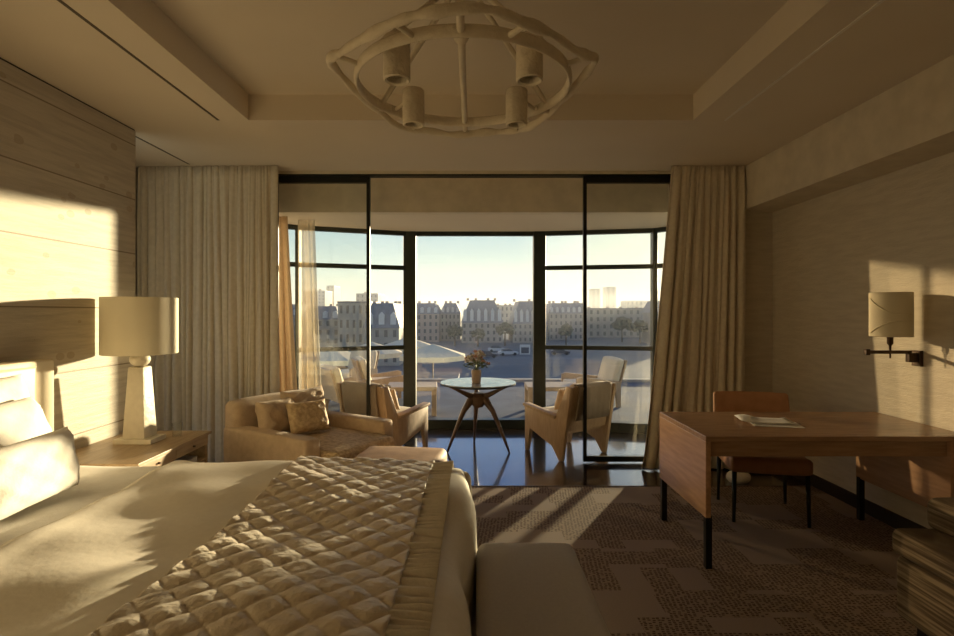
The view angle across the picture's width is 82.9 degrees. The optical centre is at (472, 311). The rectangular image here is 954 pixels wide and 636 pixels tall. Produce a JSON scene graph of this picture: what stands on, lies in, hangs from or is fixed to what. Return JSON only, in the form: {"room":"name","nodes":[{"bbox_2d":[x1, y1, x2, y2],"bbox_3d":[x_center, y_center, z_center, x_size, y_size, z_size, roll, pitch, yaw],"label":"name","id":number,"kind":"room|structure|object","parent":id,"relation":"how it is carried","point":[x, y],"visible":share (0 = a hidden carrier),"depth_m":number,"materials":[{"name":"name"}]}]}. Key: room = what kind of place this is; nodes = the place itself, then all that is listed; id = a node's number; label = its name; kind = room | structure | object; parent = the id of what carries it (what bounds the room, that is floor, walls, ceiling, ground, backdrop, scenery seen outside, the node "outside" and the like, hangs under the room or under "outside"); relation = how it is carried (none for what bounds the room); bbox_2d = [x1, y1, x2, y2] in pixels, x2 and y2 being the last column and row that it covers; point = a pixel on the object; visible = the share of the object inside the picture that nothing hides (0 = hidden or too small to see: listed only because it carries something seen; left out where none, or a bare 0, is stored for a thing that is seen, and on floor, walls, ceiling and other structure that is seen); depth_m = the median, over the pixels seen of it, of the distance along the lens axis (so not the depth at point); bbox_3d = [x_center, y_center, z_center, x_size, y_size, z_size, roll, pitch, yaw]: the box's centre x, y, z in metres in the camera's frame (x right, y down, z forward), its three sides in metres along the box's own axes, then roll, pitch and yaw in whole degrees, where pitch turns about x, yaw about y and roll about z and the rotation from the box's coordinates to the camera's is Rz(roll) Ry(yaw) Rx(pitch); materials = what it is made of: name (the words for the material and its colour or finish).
{"room":"hotel room","nodes":[
{"label":"hotel room","id":0,"kind":"room"},
{"bbox_2d":[0,59,134,449],"bbox_3d":[-2.560,0.059,1.200,0.120,2.793,5.600,0,0,0],"label":"wall","id":1,"kind":"structure","parent":0,"point":[67,168],"depth_m":3.30,"materials":[{"name":"wood"}]},
{"bbox_2d":[0,57,134,130],"bbox_3d":[-2.553,-1.344,1.200,0.094,0.012,5.600,0,0,0],"label":"trim","id":2,"kind":"structure","parent":1,"relation":"attached to","point":[0,57],"depth_m":3.30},
{"bbox_2d":[135,167,137,296],"bbox_3d":[-3.225,0.052,4.650,0.150,2.805,1.500,0,0,0],"label":"wall","id":3,"kind":"structure","parent":0,"point":[136,169],"depth_m":5.05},
{"bbox_2d":[377,372,458,377],"bbox_3d":[-9.500,4.655,32.000,17.000,0.400,16.000,0,0,0],"label":"floor","id":4,"kind":"structure","parent":0,"point":[419,374],"depth_m":38.49,"materials":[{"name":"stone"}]},
{"bbox_2d":[302,346,350,365],"bbox_3d":[-7.150,3.080,27.000,3.418,2.750,3.418,0,0,-20],"label":"parasol","id":5,"kind":"object","parent":4,"relation":"on","point":[334,358],"visible":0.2,"depth_m":25.73,"materials":[{"name":"white fabric"}]},
{"bbox_2d":[348,342,402,358],"bbox_3d":[-5.798,3.080,31.000,3.418,2.750,3.418,0,0,-10],"label":"parasol","id":6,"kind":"object","parent":4,"relation":"on","point":[384,354],"visible":0.15,"depth_m":30.05,"materials":[{"name":"white fabric"}]},
{"bbox_2d":[385,339,430,350],"bbox_3d":[-4.454,3.080,37.000,3.418,2.750,3.418,0,0,-5],"label":"parasol","id":7,"kind":"object","parent":4,"relation":"on","point":[420,344],"visible":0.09,"depth_m":36.23,"materials":[{"name":"white fabric"}]},
{"bbox_2d":[399,344,464,377],"bbox_3d":[-2.148,3.080,29.000,3.418,2.750,3.418,0,0,0],"label":"parasol","id":8,"kind":"object","parent":4,"relation":"on","point":[432,353],"visible":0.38,"depth_m":27.90,"materials":[{"name":"white fabric"}]},
{"bbox_2d":[279,215,666,230],"bbox_3d":[-0.100,-1.085,6.215,6.400,0.160,1.430,0,0,0],"label":"ceiling","id":9,"kind":"structure","parent":0,"point":[378,222],"depth_m":6.00,"materials":[{"name":"white paint"}]},
{"bbox_2d":[279,216,296,391],"bbox_3d":[-1.956,0.222,5.657,0.325,2.443,0.069,0,0,0],"label":"curtain","id":10,"kind":"object","parent":9,"relation":"hanging from","point":[287,363],"visible":0.44,"depth_m":5.65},
{"bbox_2d":[279,178,667,214],"bbox_3d":[-0.100,-1.177,5.500,6.400,0.347,0.120,0,0,0],"label":"wall","id":11,"kind":"structure","parent":0,"point":[389,196],"depth_m":5.44,"materials":[{"name":"paint"}]},
{"bbox_2d":[0,0,953,170],"bbox_3d":[-0.100,-1.498,1.980,6.400,0.295,7.160,0,0,0],"label":"ceiling","id":12,"kind":"structure","parent":0,"point":[661,90],"depth_m":3.29,"materials":[{"name":"white paint"}]},
{"bbox_2d":[57,0,218,119],"bbox_3d":[-1.791,-1.351,1.450,0.018,0.006,4.700,0,0,0],"label":"trim","id":13,"kind":"structure","parent":12,"relation":"attached to","point":[60,1],"depth_m":2.79,"materials":[{"name":"brown metal"}]},
{"bbox_2d":[137,166,207,430],"bbox_3d":[-2.773,0.048,4.999,0.652,2.791,0.104,0,0,0],"label":"curtain","id":14,"kind":"object","parent":12,"relation":"hanging from","point":[171,226],"visible":0.76,"depth_m":4.99,"materials":[{"name":"fabric"}]},
{"bbox_2d":[204,165,278,462],"bbox_3d":[-2.134,0.048,4.985,0.692,2.791,0.100,0,0,0],"label":"curtain","id":15,"kind":"object","parent":12,"relation":"hanging from","point":[241,202],"visible":0.8,"depth_m":4.97,"materials":[{"name":"fabric"}]},
{"bbox_2d":[326,0,598,138],"bbox_3d":[-0.049,-1.234,2.481,1.161,0.589,1.321,0,0,0],"label":"pendant light","id":16,"kind":"object","parent":12,"relation":"hanging from","point":[531,46],"visible":1,"depth_m":2.21,"materials":[{"name":"paint"}]},
{"bbox_2d":[642,165,744,469],"bbox_3d":[2.028,0.048,4.983,0.964,2.792,0.108,0,0,0],"label":"curtain","id":17,"kind":"object","parent":12,"relation":"hanging from","point":[700,347],"visible":0.81,"depth_m":4.97,"materials":[{"name":"fabric"}]},
{"bbox_2d":[724,0,884,120],"bbox_3d":[1.774,-1.350,1.450,0.017,0.008,4.700,0,0,0],"label":"trim","id":18,"kind":"structure","parent":12,"relation":"attached to","point":[880,1],"depth_m":2.81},
{"bbox_2d":[328,382,649,421],"bbox_3d":[0.000,1.570,9.150,18.000,0.170,4.500,0,0,0],"label":"floor","id":19,"kind":"structure","parent":0,"point":[508,402],"depth_m":8.86,"materials":[{"name":"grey stone"}]},
{"bbox_2d":[302,360,354,401],"bbox_3d":[-2.390,1.103,8.351,0.730,0.765,0.871,0,0,40],"label":"outdoor chair","id":20,"kind":"object","parent":19,"relation":"on","point":[309,378],"visible":0.14,"depth_m":7.92,"materials":[{"name":"beige fabric"}]},
{"bbox_2d":[302,360,318,387],"bbox_3d":[-2.570,0.964,8.137,0.646,0.488,0.226,0,0,40],"label":"cushion","id":21,"kind":"object","parent":20,"relation":"on","point":[309,378],"depth_m":7.91,"materials":[{"name":"beige fabric"}]},
{"bbox_2d":[314,364,390,411],"bbox_3d":[-1.699,1.103,7.564,0.871,0.765,0.730,0,0,-35],"label":"outdoor chair","id":22,"kind":"object","parent":19,"relation":"on","point":[328,376],"visible":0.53,"depth_m":7.25,"materials":[{"name":"beige fabric"}]},
{"bbox_2d":[318,364,342,390],"bbox_3d":[-1.928,0.964,7.403,0.226,0.488,0.646,0,0,-35],"label":"cushion","id":23,"kind":"object","parent":22,"relation":"on","point":[328,380],"depth_m":7.20,"materials":[{"name":"beige fabric"}]},
{"bbox_2d":[335,350,379,380],"bbox_3d":[-2.292,1.103,10.255,0.730,0.765,0.871,0,0,30],"label":"outdoor chair","id":24,"kind":"object","parent":19,"relation":"on","point":[348,371],"visible":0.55,"depth_m":10.35,"materials":[{"name":"beige fabric"}]},
{"bbox_2d":[348,350,376,368],"bbox_3d":[-2.152,0.964,10.497,0.646,0.488,0.226,0,0,30],"label":"cushion","id":25,"kind":"object","parent":24,"relation":"on","point":[353,354],"depth_m":10.43,"materials":[{"name":"beige fabric"}]},
{"bbox_2d":[351,356,402,397],"bbox_3d":[-1.526,1.103,8.878,0.871,0.765,0.730,0,0,-20],"label":"outdoor chair","id":26,"kind":"object","parent":19,"relation":"on","point":[359,363],"visible":0.38,"depth_m":8.61,"materials":[{"name":"beige fabric"}]},
{"bbox_2d":[355,356,371,379],"bbox_3d":[-1.790,0.964,8.783,0.226,0.488,0.646,0,0,-20],"label":"cushion","id":27,"kind":"object","parent":26,"relation":"on","point":[360,363],"depth_m":8.48,"materials":[{"name":"beige fabric"}]},
{"bbox_2d":[388,382,436,415],"bbox_3d":[-0.892,1.275,7.950,0.720,0.420,0.600,0,0,-4],"label":"side table","id":28,"kind":"object","parent":19,"relation":"on","point":[398,386],"visible":0.56,"depth_m":7.68,"materials":[{"name":"brown wood"}]},
{"bbox_2d":[356,378,649,381],"bbox_3d":[0.000,1.540,11.500,18.000,0.230,0.200,0,0,0],"label":"trim","id":29,"kind":"structure","parent":19,"relation":"attached to","point":[418,379],"depth_m":11.40,"materials":[{"name":"grey stone"}]},
{"bbox_2d":[524,382,572,402],"bbox_3d":[1.141,1.275,7.950,0.720,0.420,0.600,0,0,0],"label":"side table","id":30,"kind":"object","parent":19,"relation":"on","point":[550,386],"visible":0.41,"depth_m":7.83,"materials":[{"name":"brown wood"}]},
{"bbox_2d":[561,356,626,407],"bbox_3d":[1.948,1.103,8.711,0.871,0.765,0.730,0,0,-10],"label":"outdoor chair","id":31,"kind":"object","parent":19,"relation":"on","point":[612,369],"visible":0.47,"depth_m":8.53,"materials":[{"name":"fabric"}]},
{"bbox_2d":[563,378,602,383],"bbox_3d":[1.855,1.175,8.695,0.684,0.182,0.645,0,0,-10],"label":"seat cushion","id":32,"kind":"object","parent":31,"relation":"on","point":[573,380],"depth_m":8.77,"materials":[{"name":"beige fabric"}]},
{"bbox_2d":[597,356,623,380],"bbox_3d":[2.223,0.964,8.760,0.226,0.488,0.646,0,0,-10],"label":"cushion","id":33,"kind":"object","parent":31,"relation":"on","point":[611,368],"depth_m":8.59,"materials":[{"name":"beige fabric"}]},
{"bbox_2d":[343,315,649,377],"bbox_3d":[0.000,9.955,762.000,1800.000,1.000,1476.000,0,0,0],"label":"ground","id":34,"kind":"structure","parent":0,"point":[638,362],"depth_m":103.15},
{"bbox_2d":[292,302,315,343],"bbox_3d":[-53.926,3.353,149.900,18.548,12.203,20.200,0,0,0],"label":"building","id":35,"kind":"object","parent":34,"relation":"on","point":[304,306],"visible":0.04,"depth_m":140.92,"materials":[{"name":"grey stone"}]},
{"bbox_2d":[303,289,331,305],"bbox_3d":[-123.667,-4.450,430.925,17.411,27.811,22.150,0,0,0],"label":"building","id":36,"kind":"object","parent":34,"relation":"on","point":[318,298],"visible":0.44,"depth_m":420.00,"materials":[{"name":"concrete"}]},
{"bbox_2d":[302,304,337,354],"bbox_3d":[-34.000,3.772,127.900,9.289,11.366,16.200,0,0,0],"label":"building","id":37,"kind":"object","parent":34,"relation":"on","point":[319,323],"visible":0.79,"depth_m":120.01,"materials":[{"name":"grey stone"}]},
{"bbox_2d":[326,286,339,305],"bbox_3d":[-120.280,-6.401,465.925,6.619,31.712,22.150,0,0,0],"label":"building","id":38,"kind":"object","parent":34,"relation":"on","point":[335,290],"visible":0.31,"depth_m":456.68,"materials":[{"name":"concrete"}]},
{"bbox_2d":[337,301,380,346],"bbox_3d":[-23.139,3.600,112.925,6.522,11.711,16.150,0,0,0],"label":"building","id":39,"kind":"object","parent":34,"relation":"on","point":[351,314],"visible":0.59,"depth_m":105.00,"materials":[{"name":"stone"}]},
{"bbox_2d":[356,292,383,301],"bbox_3d":[-64.778,-1.567,340.925,13.744,22.044,22.150,0,0,0],"label":"building","id":40,"kind":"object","parent":34,"relation":"on","point":[377,297],"visible":0.16,"depth_m":329.98,"materials":[{"name":"grey stone"}]},
{"bbox_2d":[363,301,402,365],"bbox_3d":[-16.097,3.707,103.900,6.557,11.496,18.200,0,0,0],"label":"building","id":41,"kind":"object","parent":34,"relation":"on","point":[386,318],"visible":0.55,"depth_m":95.00,"materials":[{"name":"grey stone"}]},
{"bbox_2d":[417,301,440,341],"bbox_3d":[-16.056,2.902,179.900,11.104,13.107,20.200,0,0,0],"label":"building","id":42,"kind":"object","parent":34,"relation":"on","point":[428,314],"visible":0.67,"depth_m":169.98,"materials":[{"name":"stone"}]},
{"bbox_2d":[440,301,461,340],"bbox_3d":[-7.415,2.837,185.900,6.756,13.236,20.200,0,0,0],"label":"building","id":43,"kind":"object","parent":34,"relation":"on","point":[451,313],"visible":0.75,"depth_m":175.98,"materials":[{"name":"grey stone"}]},
{"bbox_2d":[447,324,462,345],"bbox_3d":[-5.031,6.376,149.887,4.604,6.159,4.888,0,0,0],"label":"tree","id":44,"kind":"object","parent":34,"relation":"on","point":[451,330],"visible":1,"depth_m":148.77,"materials":[{"name":"green plant"}]},
{"bbox_2d":[471,328,485,346],"bbox_3d":[1.431,6.896,148.163,4.128,5.118,3.863,0,0,0],"label":"tree","id":45,"kind":"object","parent":34,"relation":"on","point":[480,332],"visible":1,"depth_m":147.07,"materials":[{"name":"green plant"}]},
{"bbox_2d":[461,298,502,342],"bbox_3d":[2.826,2.497,175.900,13.081,13.916,22.200,0,0,0],"label":"building","id":46,"kind":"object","parent":34,"relation":"on","point":[485,315],"visible":0.89,"depth_m":165.00,"materials":[{"name":"grey stone"}]},
{"bbox_2d":[496,304,513,331],"bbox_3d":[17.333,2.657,270.925,12.818,13.596,22.150,0,0,0],"label":"building","id":47,"kind":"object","parent":34,"relation":"on","point":[506,310],"visible":0.36,"depth_m":260.02,"materials":[{"name":"stone"}]},
{"bbox_2d":[496,322,514,345],"bbox_3d":[8.869,6.056,149.887,5.307,6.798,4.830,0,0,0],"label":"tree","id":48,"kind":"object","parent":34,"relation":"on","point":[504,326],"visible":1,"depth_m":148.72,"materials":[{"name":"green plant"}]},
{"bbox_2d":[508,299,547,342],"bbox_3d":[17.493,2.650,175.900,10.942,13.611,22.200,0,0,0],"label":"building","id":49,"kind":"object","parent":34,"relation":"on","point":[521,317],"visible":0.66,"depth_m":165.00,"materials":[{"name":"grey stone"}]},
{"bbox_2d":[558,323,573,344],"bbox_3d":[26.619,6.299,155.077,4.606,6.312,5.198,0,0,0],"label":"tree","id":50,"kind":"object","parent":34,"relation":"on","point":[566,329],"visible":1,"depth_m":153.87,"materials":[{"name":"green plant"}]},
{"bbox_2d":[546,301,587,339],"bbox_3d":[31.833,2.794,190.900,13.400,13.322,22.200,0,0,0],"label":"building","id":51,"kind":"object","parent":34,"relation":"on","point":[557,314],"visible":0.74,"depth_m":180.02,"materials":[{"name":"grey stone"}]},
{"bbox_2d":[589,289,599,307],"bbox_3d":[205.000,-14.614,910.925,13.633,48.138,22.150,0,0,0],"label":"building","id":52,"kind":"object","parent":34,"relation":"on","point":[594,294],"visible":0.7,"depth_m":900.05,"materials":[{"name":"concrete"}]},
{"bbox_2d":[603,287,615,307],"bbox_3d":[230.000,-16.281,910.925,16.967,51.472,22.150,0,0,0],"label":"building","id":53,"kind":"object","parent":34,"relation":"on","point":[609,293],"visible":0.67,"depth_m":900.05,"materials":[{"name":"concrete"}]},
{"bbox_2d":[587,307,642,337],"bbox_3d":[57.407,3.690,210.925,29.930,11.529,22.150,0,0,0],"label":"building","id":54,"kind":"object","parent":34,"relation":"on","point":[600,320],"visible":0.52,"depth_m":200.00,"materials":[{"name":"grey stone"}]},
{"bbox_2d":[611,316,631,341],"bbox_3d":[47.060,5.363,169.985,7.036,8.185,6.453,0,0,0],"label":"tree","id":55,"kind":"object","parent":34,"relation":"on","point":[623,322],"visible":0.98,"depth_m":168.29,"materials":[{"name":"green plant"}]},
{"bbox_2d":[621,301,646,307],"bbox_3d":[184.444,-1.559,610.925,29.189,22.027,22.150,0,0,0],"label":"building","id":56,"kind":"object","parent":34,"relation":"on","point":[624,304],"visible":0.27,"depth_m":600.00,"materials":[{"name":"concrete"}]},
{"bbox_2d":[630,320,647,342],"bbox_3d":[51.172,5.866,165.101,6.023,7.178,5.720,0,0,0],"label":"tree","id":57,"kind":"object","parent":34,"relation":"on","point":[638,325],"visible":1,"depth_m":163.99,"materials":[{"name":"green plant"}]},
{"bbox_2d":[641,301,659,342],"bbox_3d":[56.667,2.700,159.900,7.622,13.511,20.200,0,0,0],"label":"building","id":58,"kind":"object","parent":34,"relation":"on","point":[645,312],"visible":0.02,"depth_m":165.12,"materials":[{"name":"grey stone"}]},
{"bbox_2d":[403,429,916,635],"bbox_3d":[-0.100,1.515,2.625,6.400,0.120,8.450,0,0,0],"label":"floor","id":59,"kind":"structure","parent":0,"point":[771,573],"depth_m":3.44,"materials":[{"name":"carpet"}]},
{"bbox_2d":[0,359,53,431],"bbox_3d":[-1.315,0.860,1.927,2.361,1.190,2.255,0,0,0],"label":"bed","id":60,"kind":"object","parent":59,"relation":"on","point":[37,374],"visible":0.13,"depth_m":2.95,"materials":[{"name":"beige leather"}]},
{"bbox_2d":[0,465,160,544],"bbox_3d":[-1.890,0.959,1.915,0.880,0.326,1.997,0,0,0],"label":"sheet","id":61,"kind":"object","parent":60,"relation":"on","point":[95,483],"visible":0.29,"depth_m":2.36,"materials":[{"name":"white fabric"}]},
{"bbox_2d":[0,396,51,447],"bbox_3d":[-2.045,0.600,2.270,0.282,0.388,0.701,0,0,-2],"label":"pillow","id":62,"kind":"object","parent":61,"relation":"on","point":[23,419],"visible":0.46,"depth_m":2.40,"materials":[{"name":"white fabric"}]},
{"bbox_2d":[0,374,29,403],"bbox_3d":[-2.225,0.555,2.400,0.242,0.486,0.660,0,0,0],"label":"pillow","id":63,"kind":"object","parent":62,"relation":"on","point":[12,388],"visible":0.2,"depth_m":2.59,"materials":[{"name":"white fabric"}]},
{"bbox_2d":[0,426,79,519],"bbox_3d":[-1.800,0.650,2.170,0.171,0.266,0.560,0,0,-3],"label":"pillow","id":64,"kind":"object","parent":61,"relation":"on","point":[33,470],"visible":1,"depth_m":2.15,"materials":[{"name":"white fabric"}]},
{"bbox_2d":[0,460,476,635],"bbox_3d":[-0.762,1.034,1.917,1.596,0.549,2.074,0,0,0],"label":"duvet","id":65,"kind":"object","parent":60,"relation":"on","point":[64,576],"visible":0.55,"depth_m":1.84,"materials":[{"name":"beige fabric"}]},
{"bbox_2d":[86,456,453,635],"bbox_3d":[-0.502,0.898,1.920,0.803,0.330,2.115,0,0,0],"label":"quilt","id":66,"kind":"object","parent":65,"relation":"on","point":[333,546],"visible":1,"depth_m":1.64,"materials":[{"name":"fabric"}]},
{"bbox_2d":[75,431,211,466],"bbox_3d":[-2.196,1.159,3.495,0.597,0.592,0.870,0,0,0],"label":"nightstand","id":67,"kind":"object","parent":59,"relation":"on","point":[175,446],"visible":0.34,"depth_m":3.41,"materials":[{"name":"brown wood"}]},
{"bbox_2d":[99,296,178,444],"bbox_3d":[-2.220,0.383,3.600,0.452,0.960,0.452,0,0,0],"label":"table lamp","id":68,"kind":"object","parent":67,"relation":"on","point":[139,328],"visible":1,"depth_m":3.50,"materials":[{"name":"fabric"}]},
{"bbox_2d":[295,225,301,389],"bbox_3d":[-2.030,0.225,6.275,0.044,2.460,0.110,0,0,0],"label":"trim","id":69,"kind":"structure","parent":59,"relation":"on","point":[298,233],"depth_m":6.22,"materials":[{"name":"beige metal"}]},
{"bbox_2d":[224,389,394,462],"bbox_3d":[-1.288,1.077,4.415,1.164,0.755,0.959,0,0,32],"label":"sofa","id":70,"kind":"object","parent":59,"relation":"on","point":[349,435],"visible":0.53,"depth_m":4.22,"materials":[{"name":"beige fabric"}]},
{"bbox_2d":[255,397,294,431],"bbox_3d":[-1.587,0.845,4.377,0.196,0.291,0.401,0,0,23],"label":"cushion","id":71,"kind":"object","parent":70,"relation":"on","point":[272,414],"visible":0.64,"depth_m":4.26,"materials":[{"name":"beige fabric"}]},
{"bbox_2d":[279,385,326,411],"bbox_3d":[-1.459,0.825,4.674,0.221,0.330,0.460,0,0,32],"label":"cushion","id":72,"kind":"object","parent":70,"relation":"on","point":[316,393],"visible":0.27,"depth_m":4.63,"materials":[{"name":"beige fabric"}]},
{"bbox_2d":[285,398,330,433],"bbox_3d":[-1.348,0.855,4.417,0.361,0.250,0.183,0,0,-43],"label":"cushion","id":73,"kind":"object","parent":70,"relation":"on","point":[309,416],"visible":0.98,"depth_m":4.36,"materials":[{"name":"fabric"}]},
{"bbox_2d":[286,426,394,458],"bbox_3d":[-1.208,1.088,4.376,0.986,0.197,0.695,0,0,32],"label":"seat cushion","id":74,"kind":"object","parent":70,"relation":"on","point":[337,441],"depth_m":4.27,"materials":[{"name":"fabric"}]},
{"bbox_2d":[299,225,405,351],"bbox_3d":[-1.414,0.225,6.529,1.337,2.460,0.120,0,0,-22],"label":"window","id":75,"kind":"structure","parent":59,"relation":"on","point":[301,227],"depth_m":6.47,"materials":[{"name":"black metal"}]},
{"bbox_2d":[337,381,429,446],"bbox_3d":[-0.935,1.072,5.592,0.690,0.766,0.720,0,0,33],"label":"armchair","id":76,"kind":"object","parent":59,"relation":"on","point":[407,422],"visible":0.62,"depth_m":5.35,"materials":[{"name":"fabric"}]},
{"bbox_2d":[352,381,384,386],"bbox_3d":[-1.050,0.903,5.412,0.535,0.427,0.199,0,0,33],"label":"cushion","id":77,"kind":"object","parent":76,"relation":"on","point":[363,383],"depth_m":5.29,"materials":[{"name":"beige fabric"}]},
{"bbox_2d":[396,406,410,412],"bbox_3d":[-0.895,1.085,5.654,0.550,0.162,0.556,0,0,33],"label":"seat cushion","id":78,"kind":"object","parent":76,"relation":"on","point":[403,409],"depth_m":5.57,"materials":[{"name":"beige fabric"}]},
{"bbox_2d":[355,446,446,461],"bbox_3d":[-0.529,1.215,3.670,0.619,0.480,0.679,0,0,8],"label":"ottoman","id":79,"kind":"object","parent":59,"relation":"on","point":[425,454],"visible":0.2,"depth_m":3.76,"materials":[{"name":"fabric"}]},
{"bbox_2d":[403,231,416,406],"bbox_3d":[-0.790,0.225,6.775,0.156,2.460,0.110,0,0,0],"label":"trim","id":80,"kind":"structure","parent":59,"relation":"on","point":[410,239],"depth_m":6.72,"materials":[{"name":"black metal"}]},
{"bbox_2d":[416,231,533,428],"bbox_3d":[0.020,0.225,6.780,1.620,2.460,0.120,0,0,0],"label":"window","id":81,"kind":"structure","parent":59,"relation":"on","point":[433,423],"depth_m":6.72,"materials":[{"name":"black metal"}]},
{"bbox_2d":[440,377,515,452],"bbox_3d":[0.055,1.100,5.720,0.804,0.718,0.804,0,0,0],"label":"round table","id":82,"kind":"object","parent":59,"relation":"on","point":[478,399],"visible":0.9,"depth_m":5.63,"materials":[{"name":"wood"}]},
{"bbox_2d":[463,349,489,382],"bbox_3d":[0.040,0.568,5.659,0.304,0.346,0.320,0,0,0],"label":"flower pot","id":83,"kind":"object","parent":82,"relation":"on","point":[476,373],"visible":1,"depth_m":5.62,"materials":[{"name":"beige ceramic"}]},
{"bbox_2d":[533,231,545,406],"bbox_3d":[0.830,0.225,6.775,0.152,2.460,0.110,0,0,0],"label":"trim","id":84,"kind":"structure","parent":59,"relation":"on","point":[539,237],"depth_m":6.72,"materials":[{"name":"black metal"}]},
{"bbox_2d":[476,542,610,635],"bbox_3d":[0.220,1.207,1.625,0.420,0.497,1.363,0,0,0],"label":"bench","id":85,"kind":"object","parent":59,"relation":"on","point":[523,589],"visible":1,"depth_m":1.85,"materials":[{"name":"beige fabric"}]},
{"bbox_2d":[523,381,616,461],"bbox_3d":[1.011,1.072,5.592,0.690,0.766,0.720,0,0,-34],"label":"armchair","id":86,"kind":"object","parent":59,"relation":"on","point":[556,427],"visible":0.94,"depth_m":5.37,"materials":[{"name":"brown wood"}]},
{"bbox_2d":[542,406,557,412],"bbox_3d":[0.969,1.085,5.654,0.550,0.162,0.556,0,0,-34],"label":"seat cushion","id":87,"kind":"object","parent":86,"relation":"on","point":[550,409],"depth_m":5.56,"materials":[{"name":"beige fabric"}]},
{"bbox_2d":[554,388,565,409],"bbox_3d":[0.995,0.890,5.580,0.360,0.226,0.157,0,0,-34],"label":"cushion","id":88,"kind":"object","parent":86,"relation":"on","point":[560,393],"visible":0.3,"depth_m":5.48,"materials":[{"name":"beige fabric"}]},
{"bbox_2d":[570,381,599,386],"bbox_3d":[1.131,0.903,5.416,0.535,0.427,0.199,0,0,-34],"label":"cushion","id":89,"kind":"object","parent":86,"relation":"on","point":[590,383],"depth_m":5.29,"materials":[{"name":"beige fabric"}]},
{"bbox_2d":[546,228,652,432],"bbox_3d":[1.507,0.225,6.645,1.377,2.460,0.120,0,0,11],"label":"window","id":90,"kind":"structure","parent":59,"relation":"on","point":[616,426],"depth_m":6.57,"materials":[{"name":"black metal"}]},
{"bbox_2d":[471,485,811,485],"bbox_3d":[-0.150,1.456,4.513,6.100,0.007,0.015,0,0,0],"label":"trim","id":91,"kind":"structure","parent":59,"relation":"attached to","point":[471,485],"depth_m":4.52,"materials":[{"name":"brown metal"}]},
{"bbox_2d":[650,228,657,398],"bbox_3d":[2.180,0.225,6.505,0.056,2.460,0.110,0,0,0],"label":"trim","id":92,"kind":"structure","parent":59,"relation":"on","point":[654,235],"depth_m":6.45,"materials":[{"name":"black metal"}]},
{"bbox_2d":[726,471,750,483],"bbox_3d":[2.272,1.412,4.620,0.197,0.116,0.140,0,0,-15],"label":"bundle","id":93,"kind":"object","parent":59,"relation":"on","point":[742,478],"visible":0.71,"depth_m":4.57,"materials":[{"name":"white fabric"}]},
{"bbox_2d":[713,391,812,527],"bbox_3d":[2.095,1.037,3.955,0.541,0.836,0.588,0,0,12],"label":"desk chair","id":94,"kind":"object","parent":59,"relation":"on","point":[723,401],"visible":0.52,"depth_m":3.75,"materials":[{"name":"orange leather"}]},
{"bbox_2d":[660,412,953,568],"bbox_3d":[2.075,1.079,3.430,1.520,0.752,0.760,0,0,0],"label":"desk","id":95,"kind":"object","parent":59,"relation":"on","point":[913,461],"visible":0.9,"depth_m":3.22,"materials":[{"name":"brown wood"}]},
{"bbox_2d":[734,414,804,427],"bbox_3d":[1.872,0.690,3.426,0.340,0.024,0.260,0,0,14],"label":"brochure","id":96,"kind":"object","parent":95,"relation":"on","point":[756,421],"visible":1,"depth_m":3.40,"materials":[{"name":"white paper"}]},
{"bbox_2d":[892,497,953,635],"bbox_3d":[2.342,1.138,1.902,0.930,0.634,1.112,0,0,0],"label":"upholstered chair","id":97,"kind":"object","parent":59,"relation":"on","point":[925,565],"visible":1,"depth_m":2.30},
{"bbox_2d":[892,528,953,585],"bbox_3d":[2.342,1.028,1.905,0.930,0.145,1.105,0,0,0],"label":"seat cushion","id":98,"kind":"object","parent":97,"relation":"on","point":[929,553],"depth_m":2.28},
{"bbox_2d":[668,184,771,391],"bbox_3d":[2.465,0.052,5.240,1.070,2.805,0.200,0,0,0],"label":"wall","id":99,"kind":"structure","parent":0,"point":[758,225],"depth_m":5.14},
{"bbox_2d":[278,171,670,173],"bbox_3d":[0.000,-1.335,5.255,3.860,0.029,0.170,0,0,0],"label":"trim","id":100,"kind":"structure","parent":99,"relation":"attached to","point":[279,172],"depth_m":5.17,"materials":[{"name":"paint"}]},
{"bbox_2d":[278,174,670,177],"bbox_3d":[0.000,-1.314,5.220,3.860,0.014,0.100,0,0,0],"label":"trim","id":101,"kind":"structure","parent":99,"relation":"attached to","point":[370,175],"depth_m":5.17,"materials":[{"name":"black metal"}]},
{"bbox_2d":[583,176,670,461],"bbox_3d":[1.500,0.068,5.220,0.872,2.750,0.044,0,0,0],"label":"door","id":102,"kind":"structure","parent":99,"relation":"in","point":[586,179],"depth_m":5.20,"materials":[{"name":"black metal"}]},
{"bbox_2d":[772,152,953,528],"bbox_3d":[2.925,0.052,1.900,0.150,2.805,7.000,0,0,0],"label":"wall","id":103,"kind":"structure","parent":0,"point":[894,231],"depth_m":3.93,"materials":[{"name":"wood"}]},
{"bbox_2d":[745,55,953,211],"bbox_3d":[2.685,-1.150,1.770,0.330,0.400,6.740,0,0,0],"label":"ceiling beam","id":104,"kind":"structure","parent":103,"relation":"attached to","point":[910,123],"depth_m":3.52,"materials":[{"name":"paint"}]},
{"bbox_2d":[792,474,927,528],"bbox_3d":[2.842,1.405,1.770,0.015,0.100,6.740,0,0,0],"label":"baseboard","id":105,"kind":"structure","parent":103,"relation":"attached to","point":[888,517],"depth_m":3.88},
{"bbox_2d":[864,292,922,366],"bbox_3d":[2.679,0.110,3.442,0.325,0.470,0.236,0,0,28],"label":"wall lamp","id":106,"kind":"object","parent":103,"relation":"attached to","point":[891,314],"visible":1,"depth_m":3.38,"materials":[{"name":"fabric"}]},
{"bbox_3d":[-2.615,0.052,5.240,1.370,2.805,0.200,0,0,0],"label":"wall","id":107,"kind":"structure","parent":0,"visible":0},
{"bbox_2d":[278,176,370,415],"bbox_3d":[-1.455,0.068,5.220,0.922,2.750,0.044,0,0,0],"label":"door","id":108,"kind":"structure","parent":107,"relation":"in","point":[366,180],"depth_m":5.20,"materials":[{"name":"black metal"}]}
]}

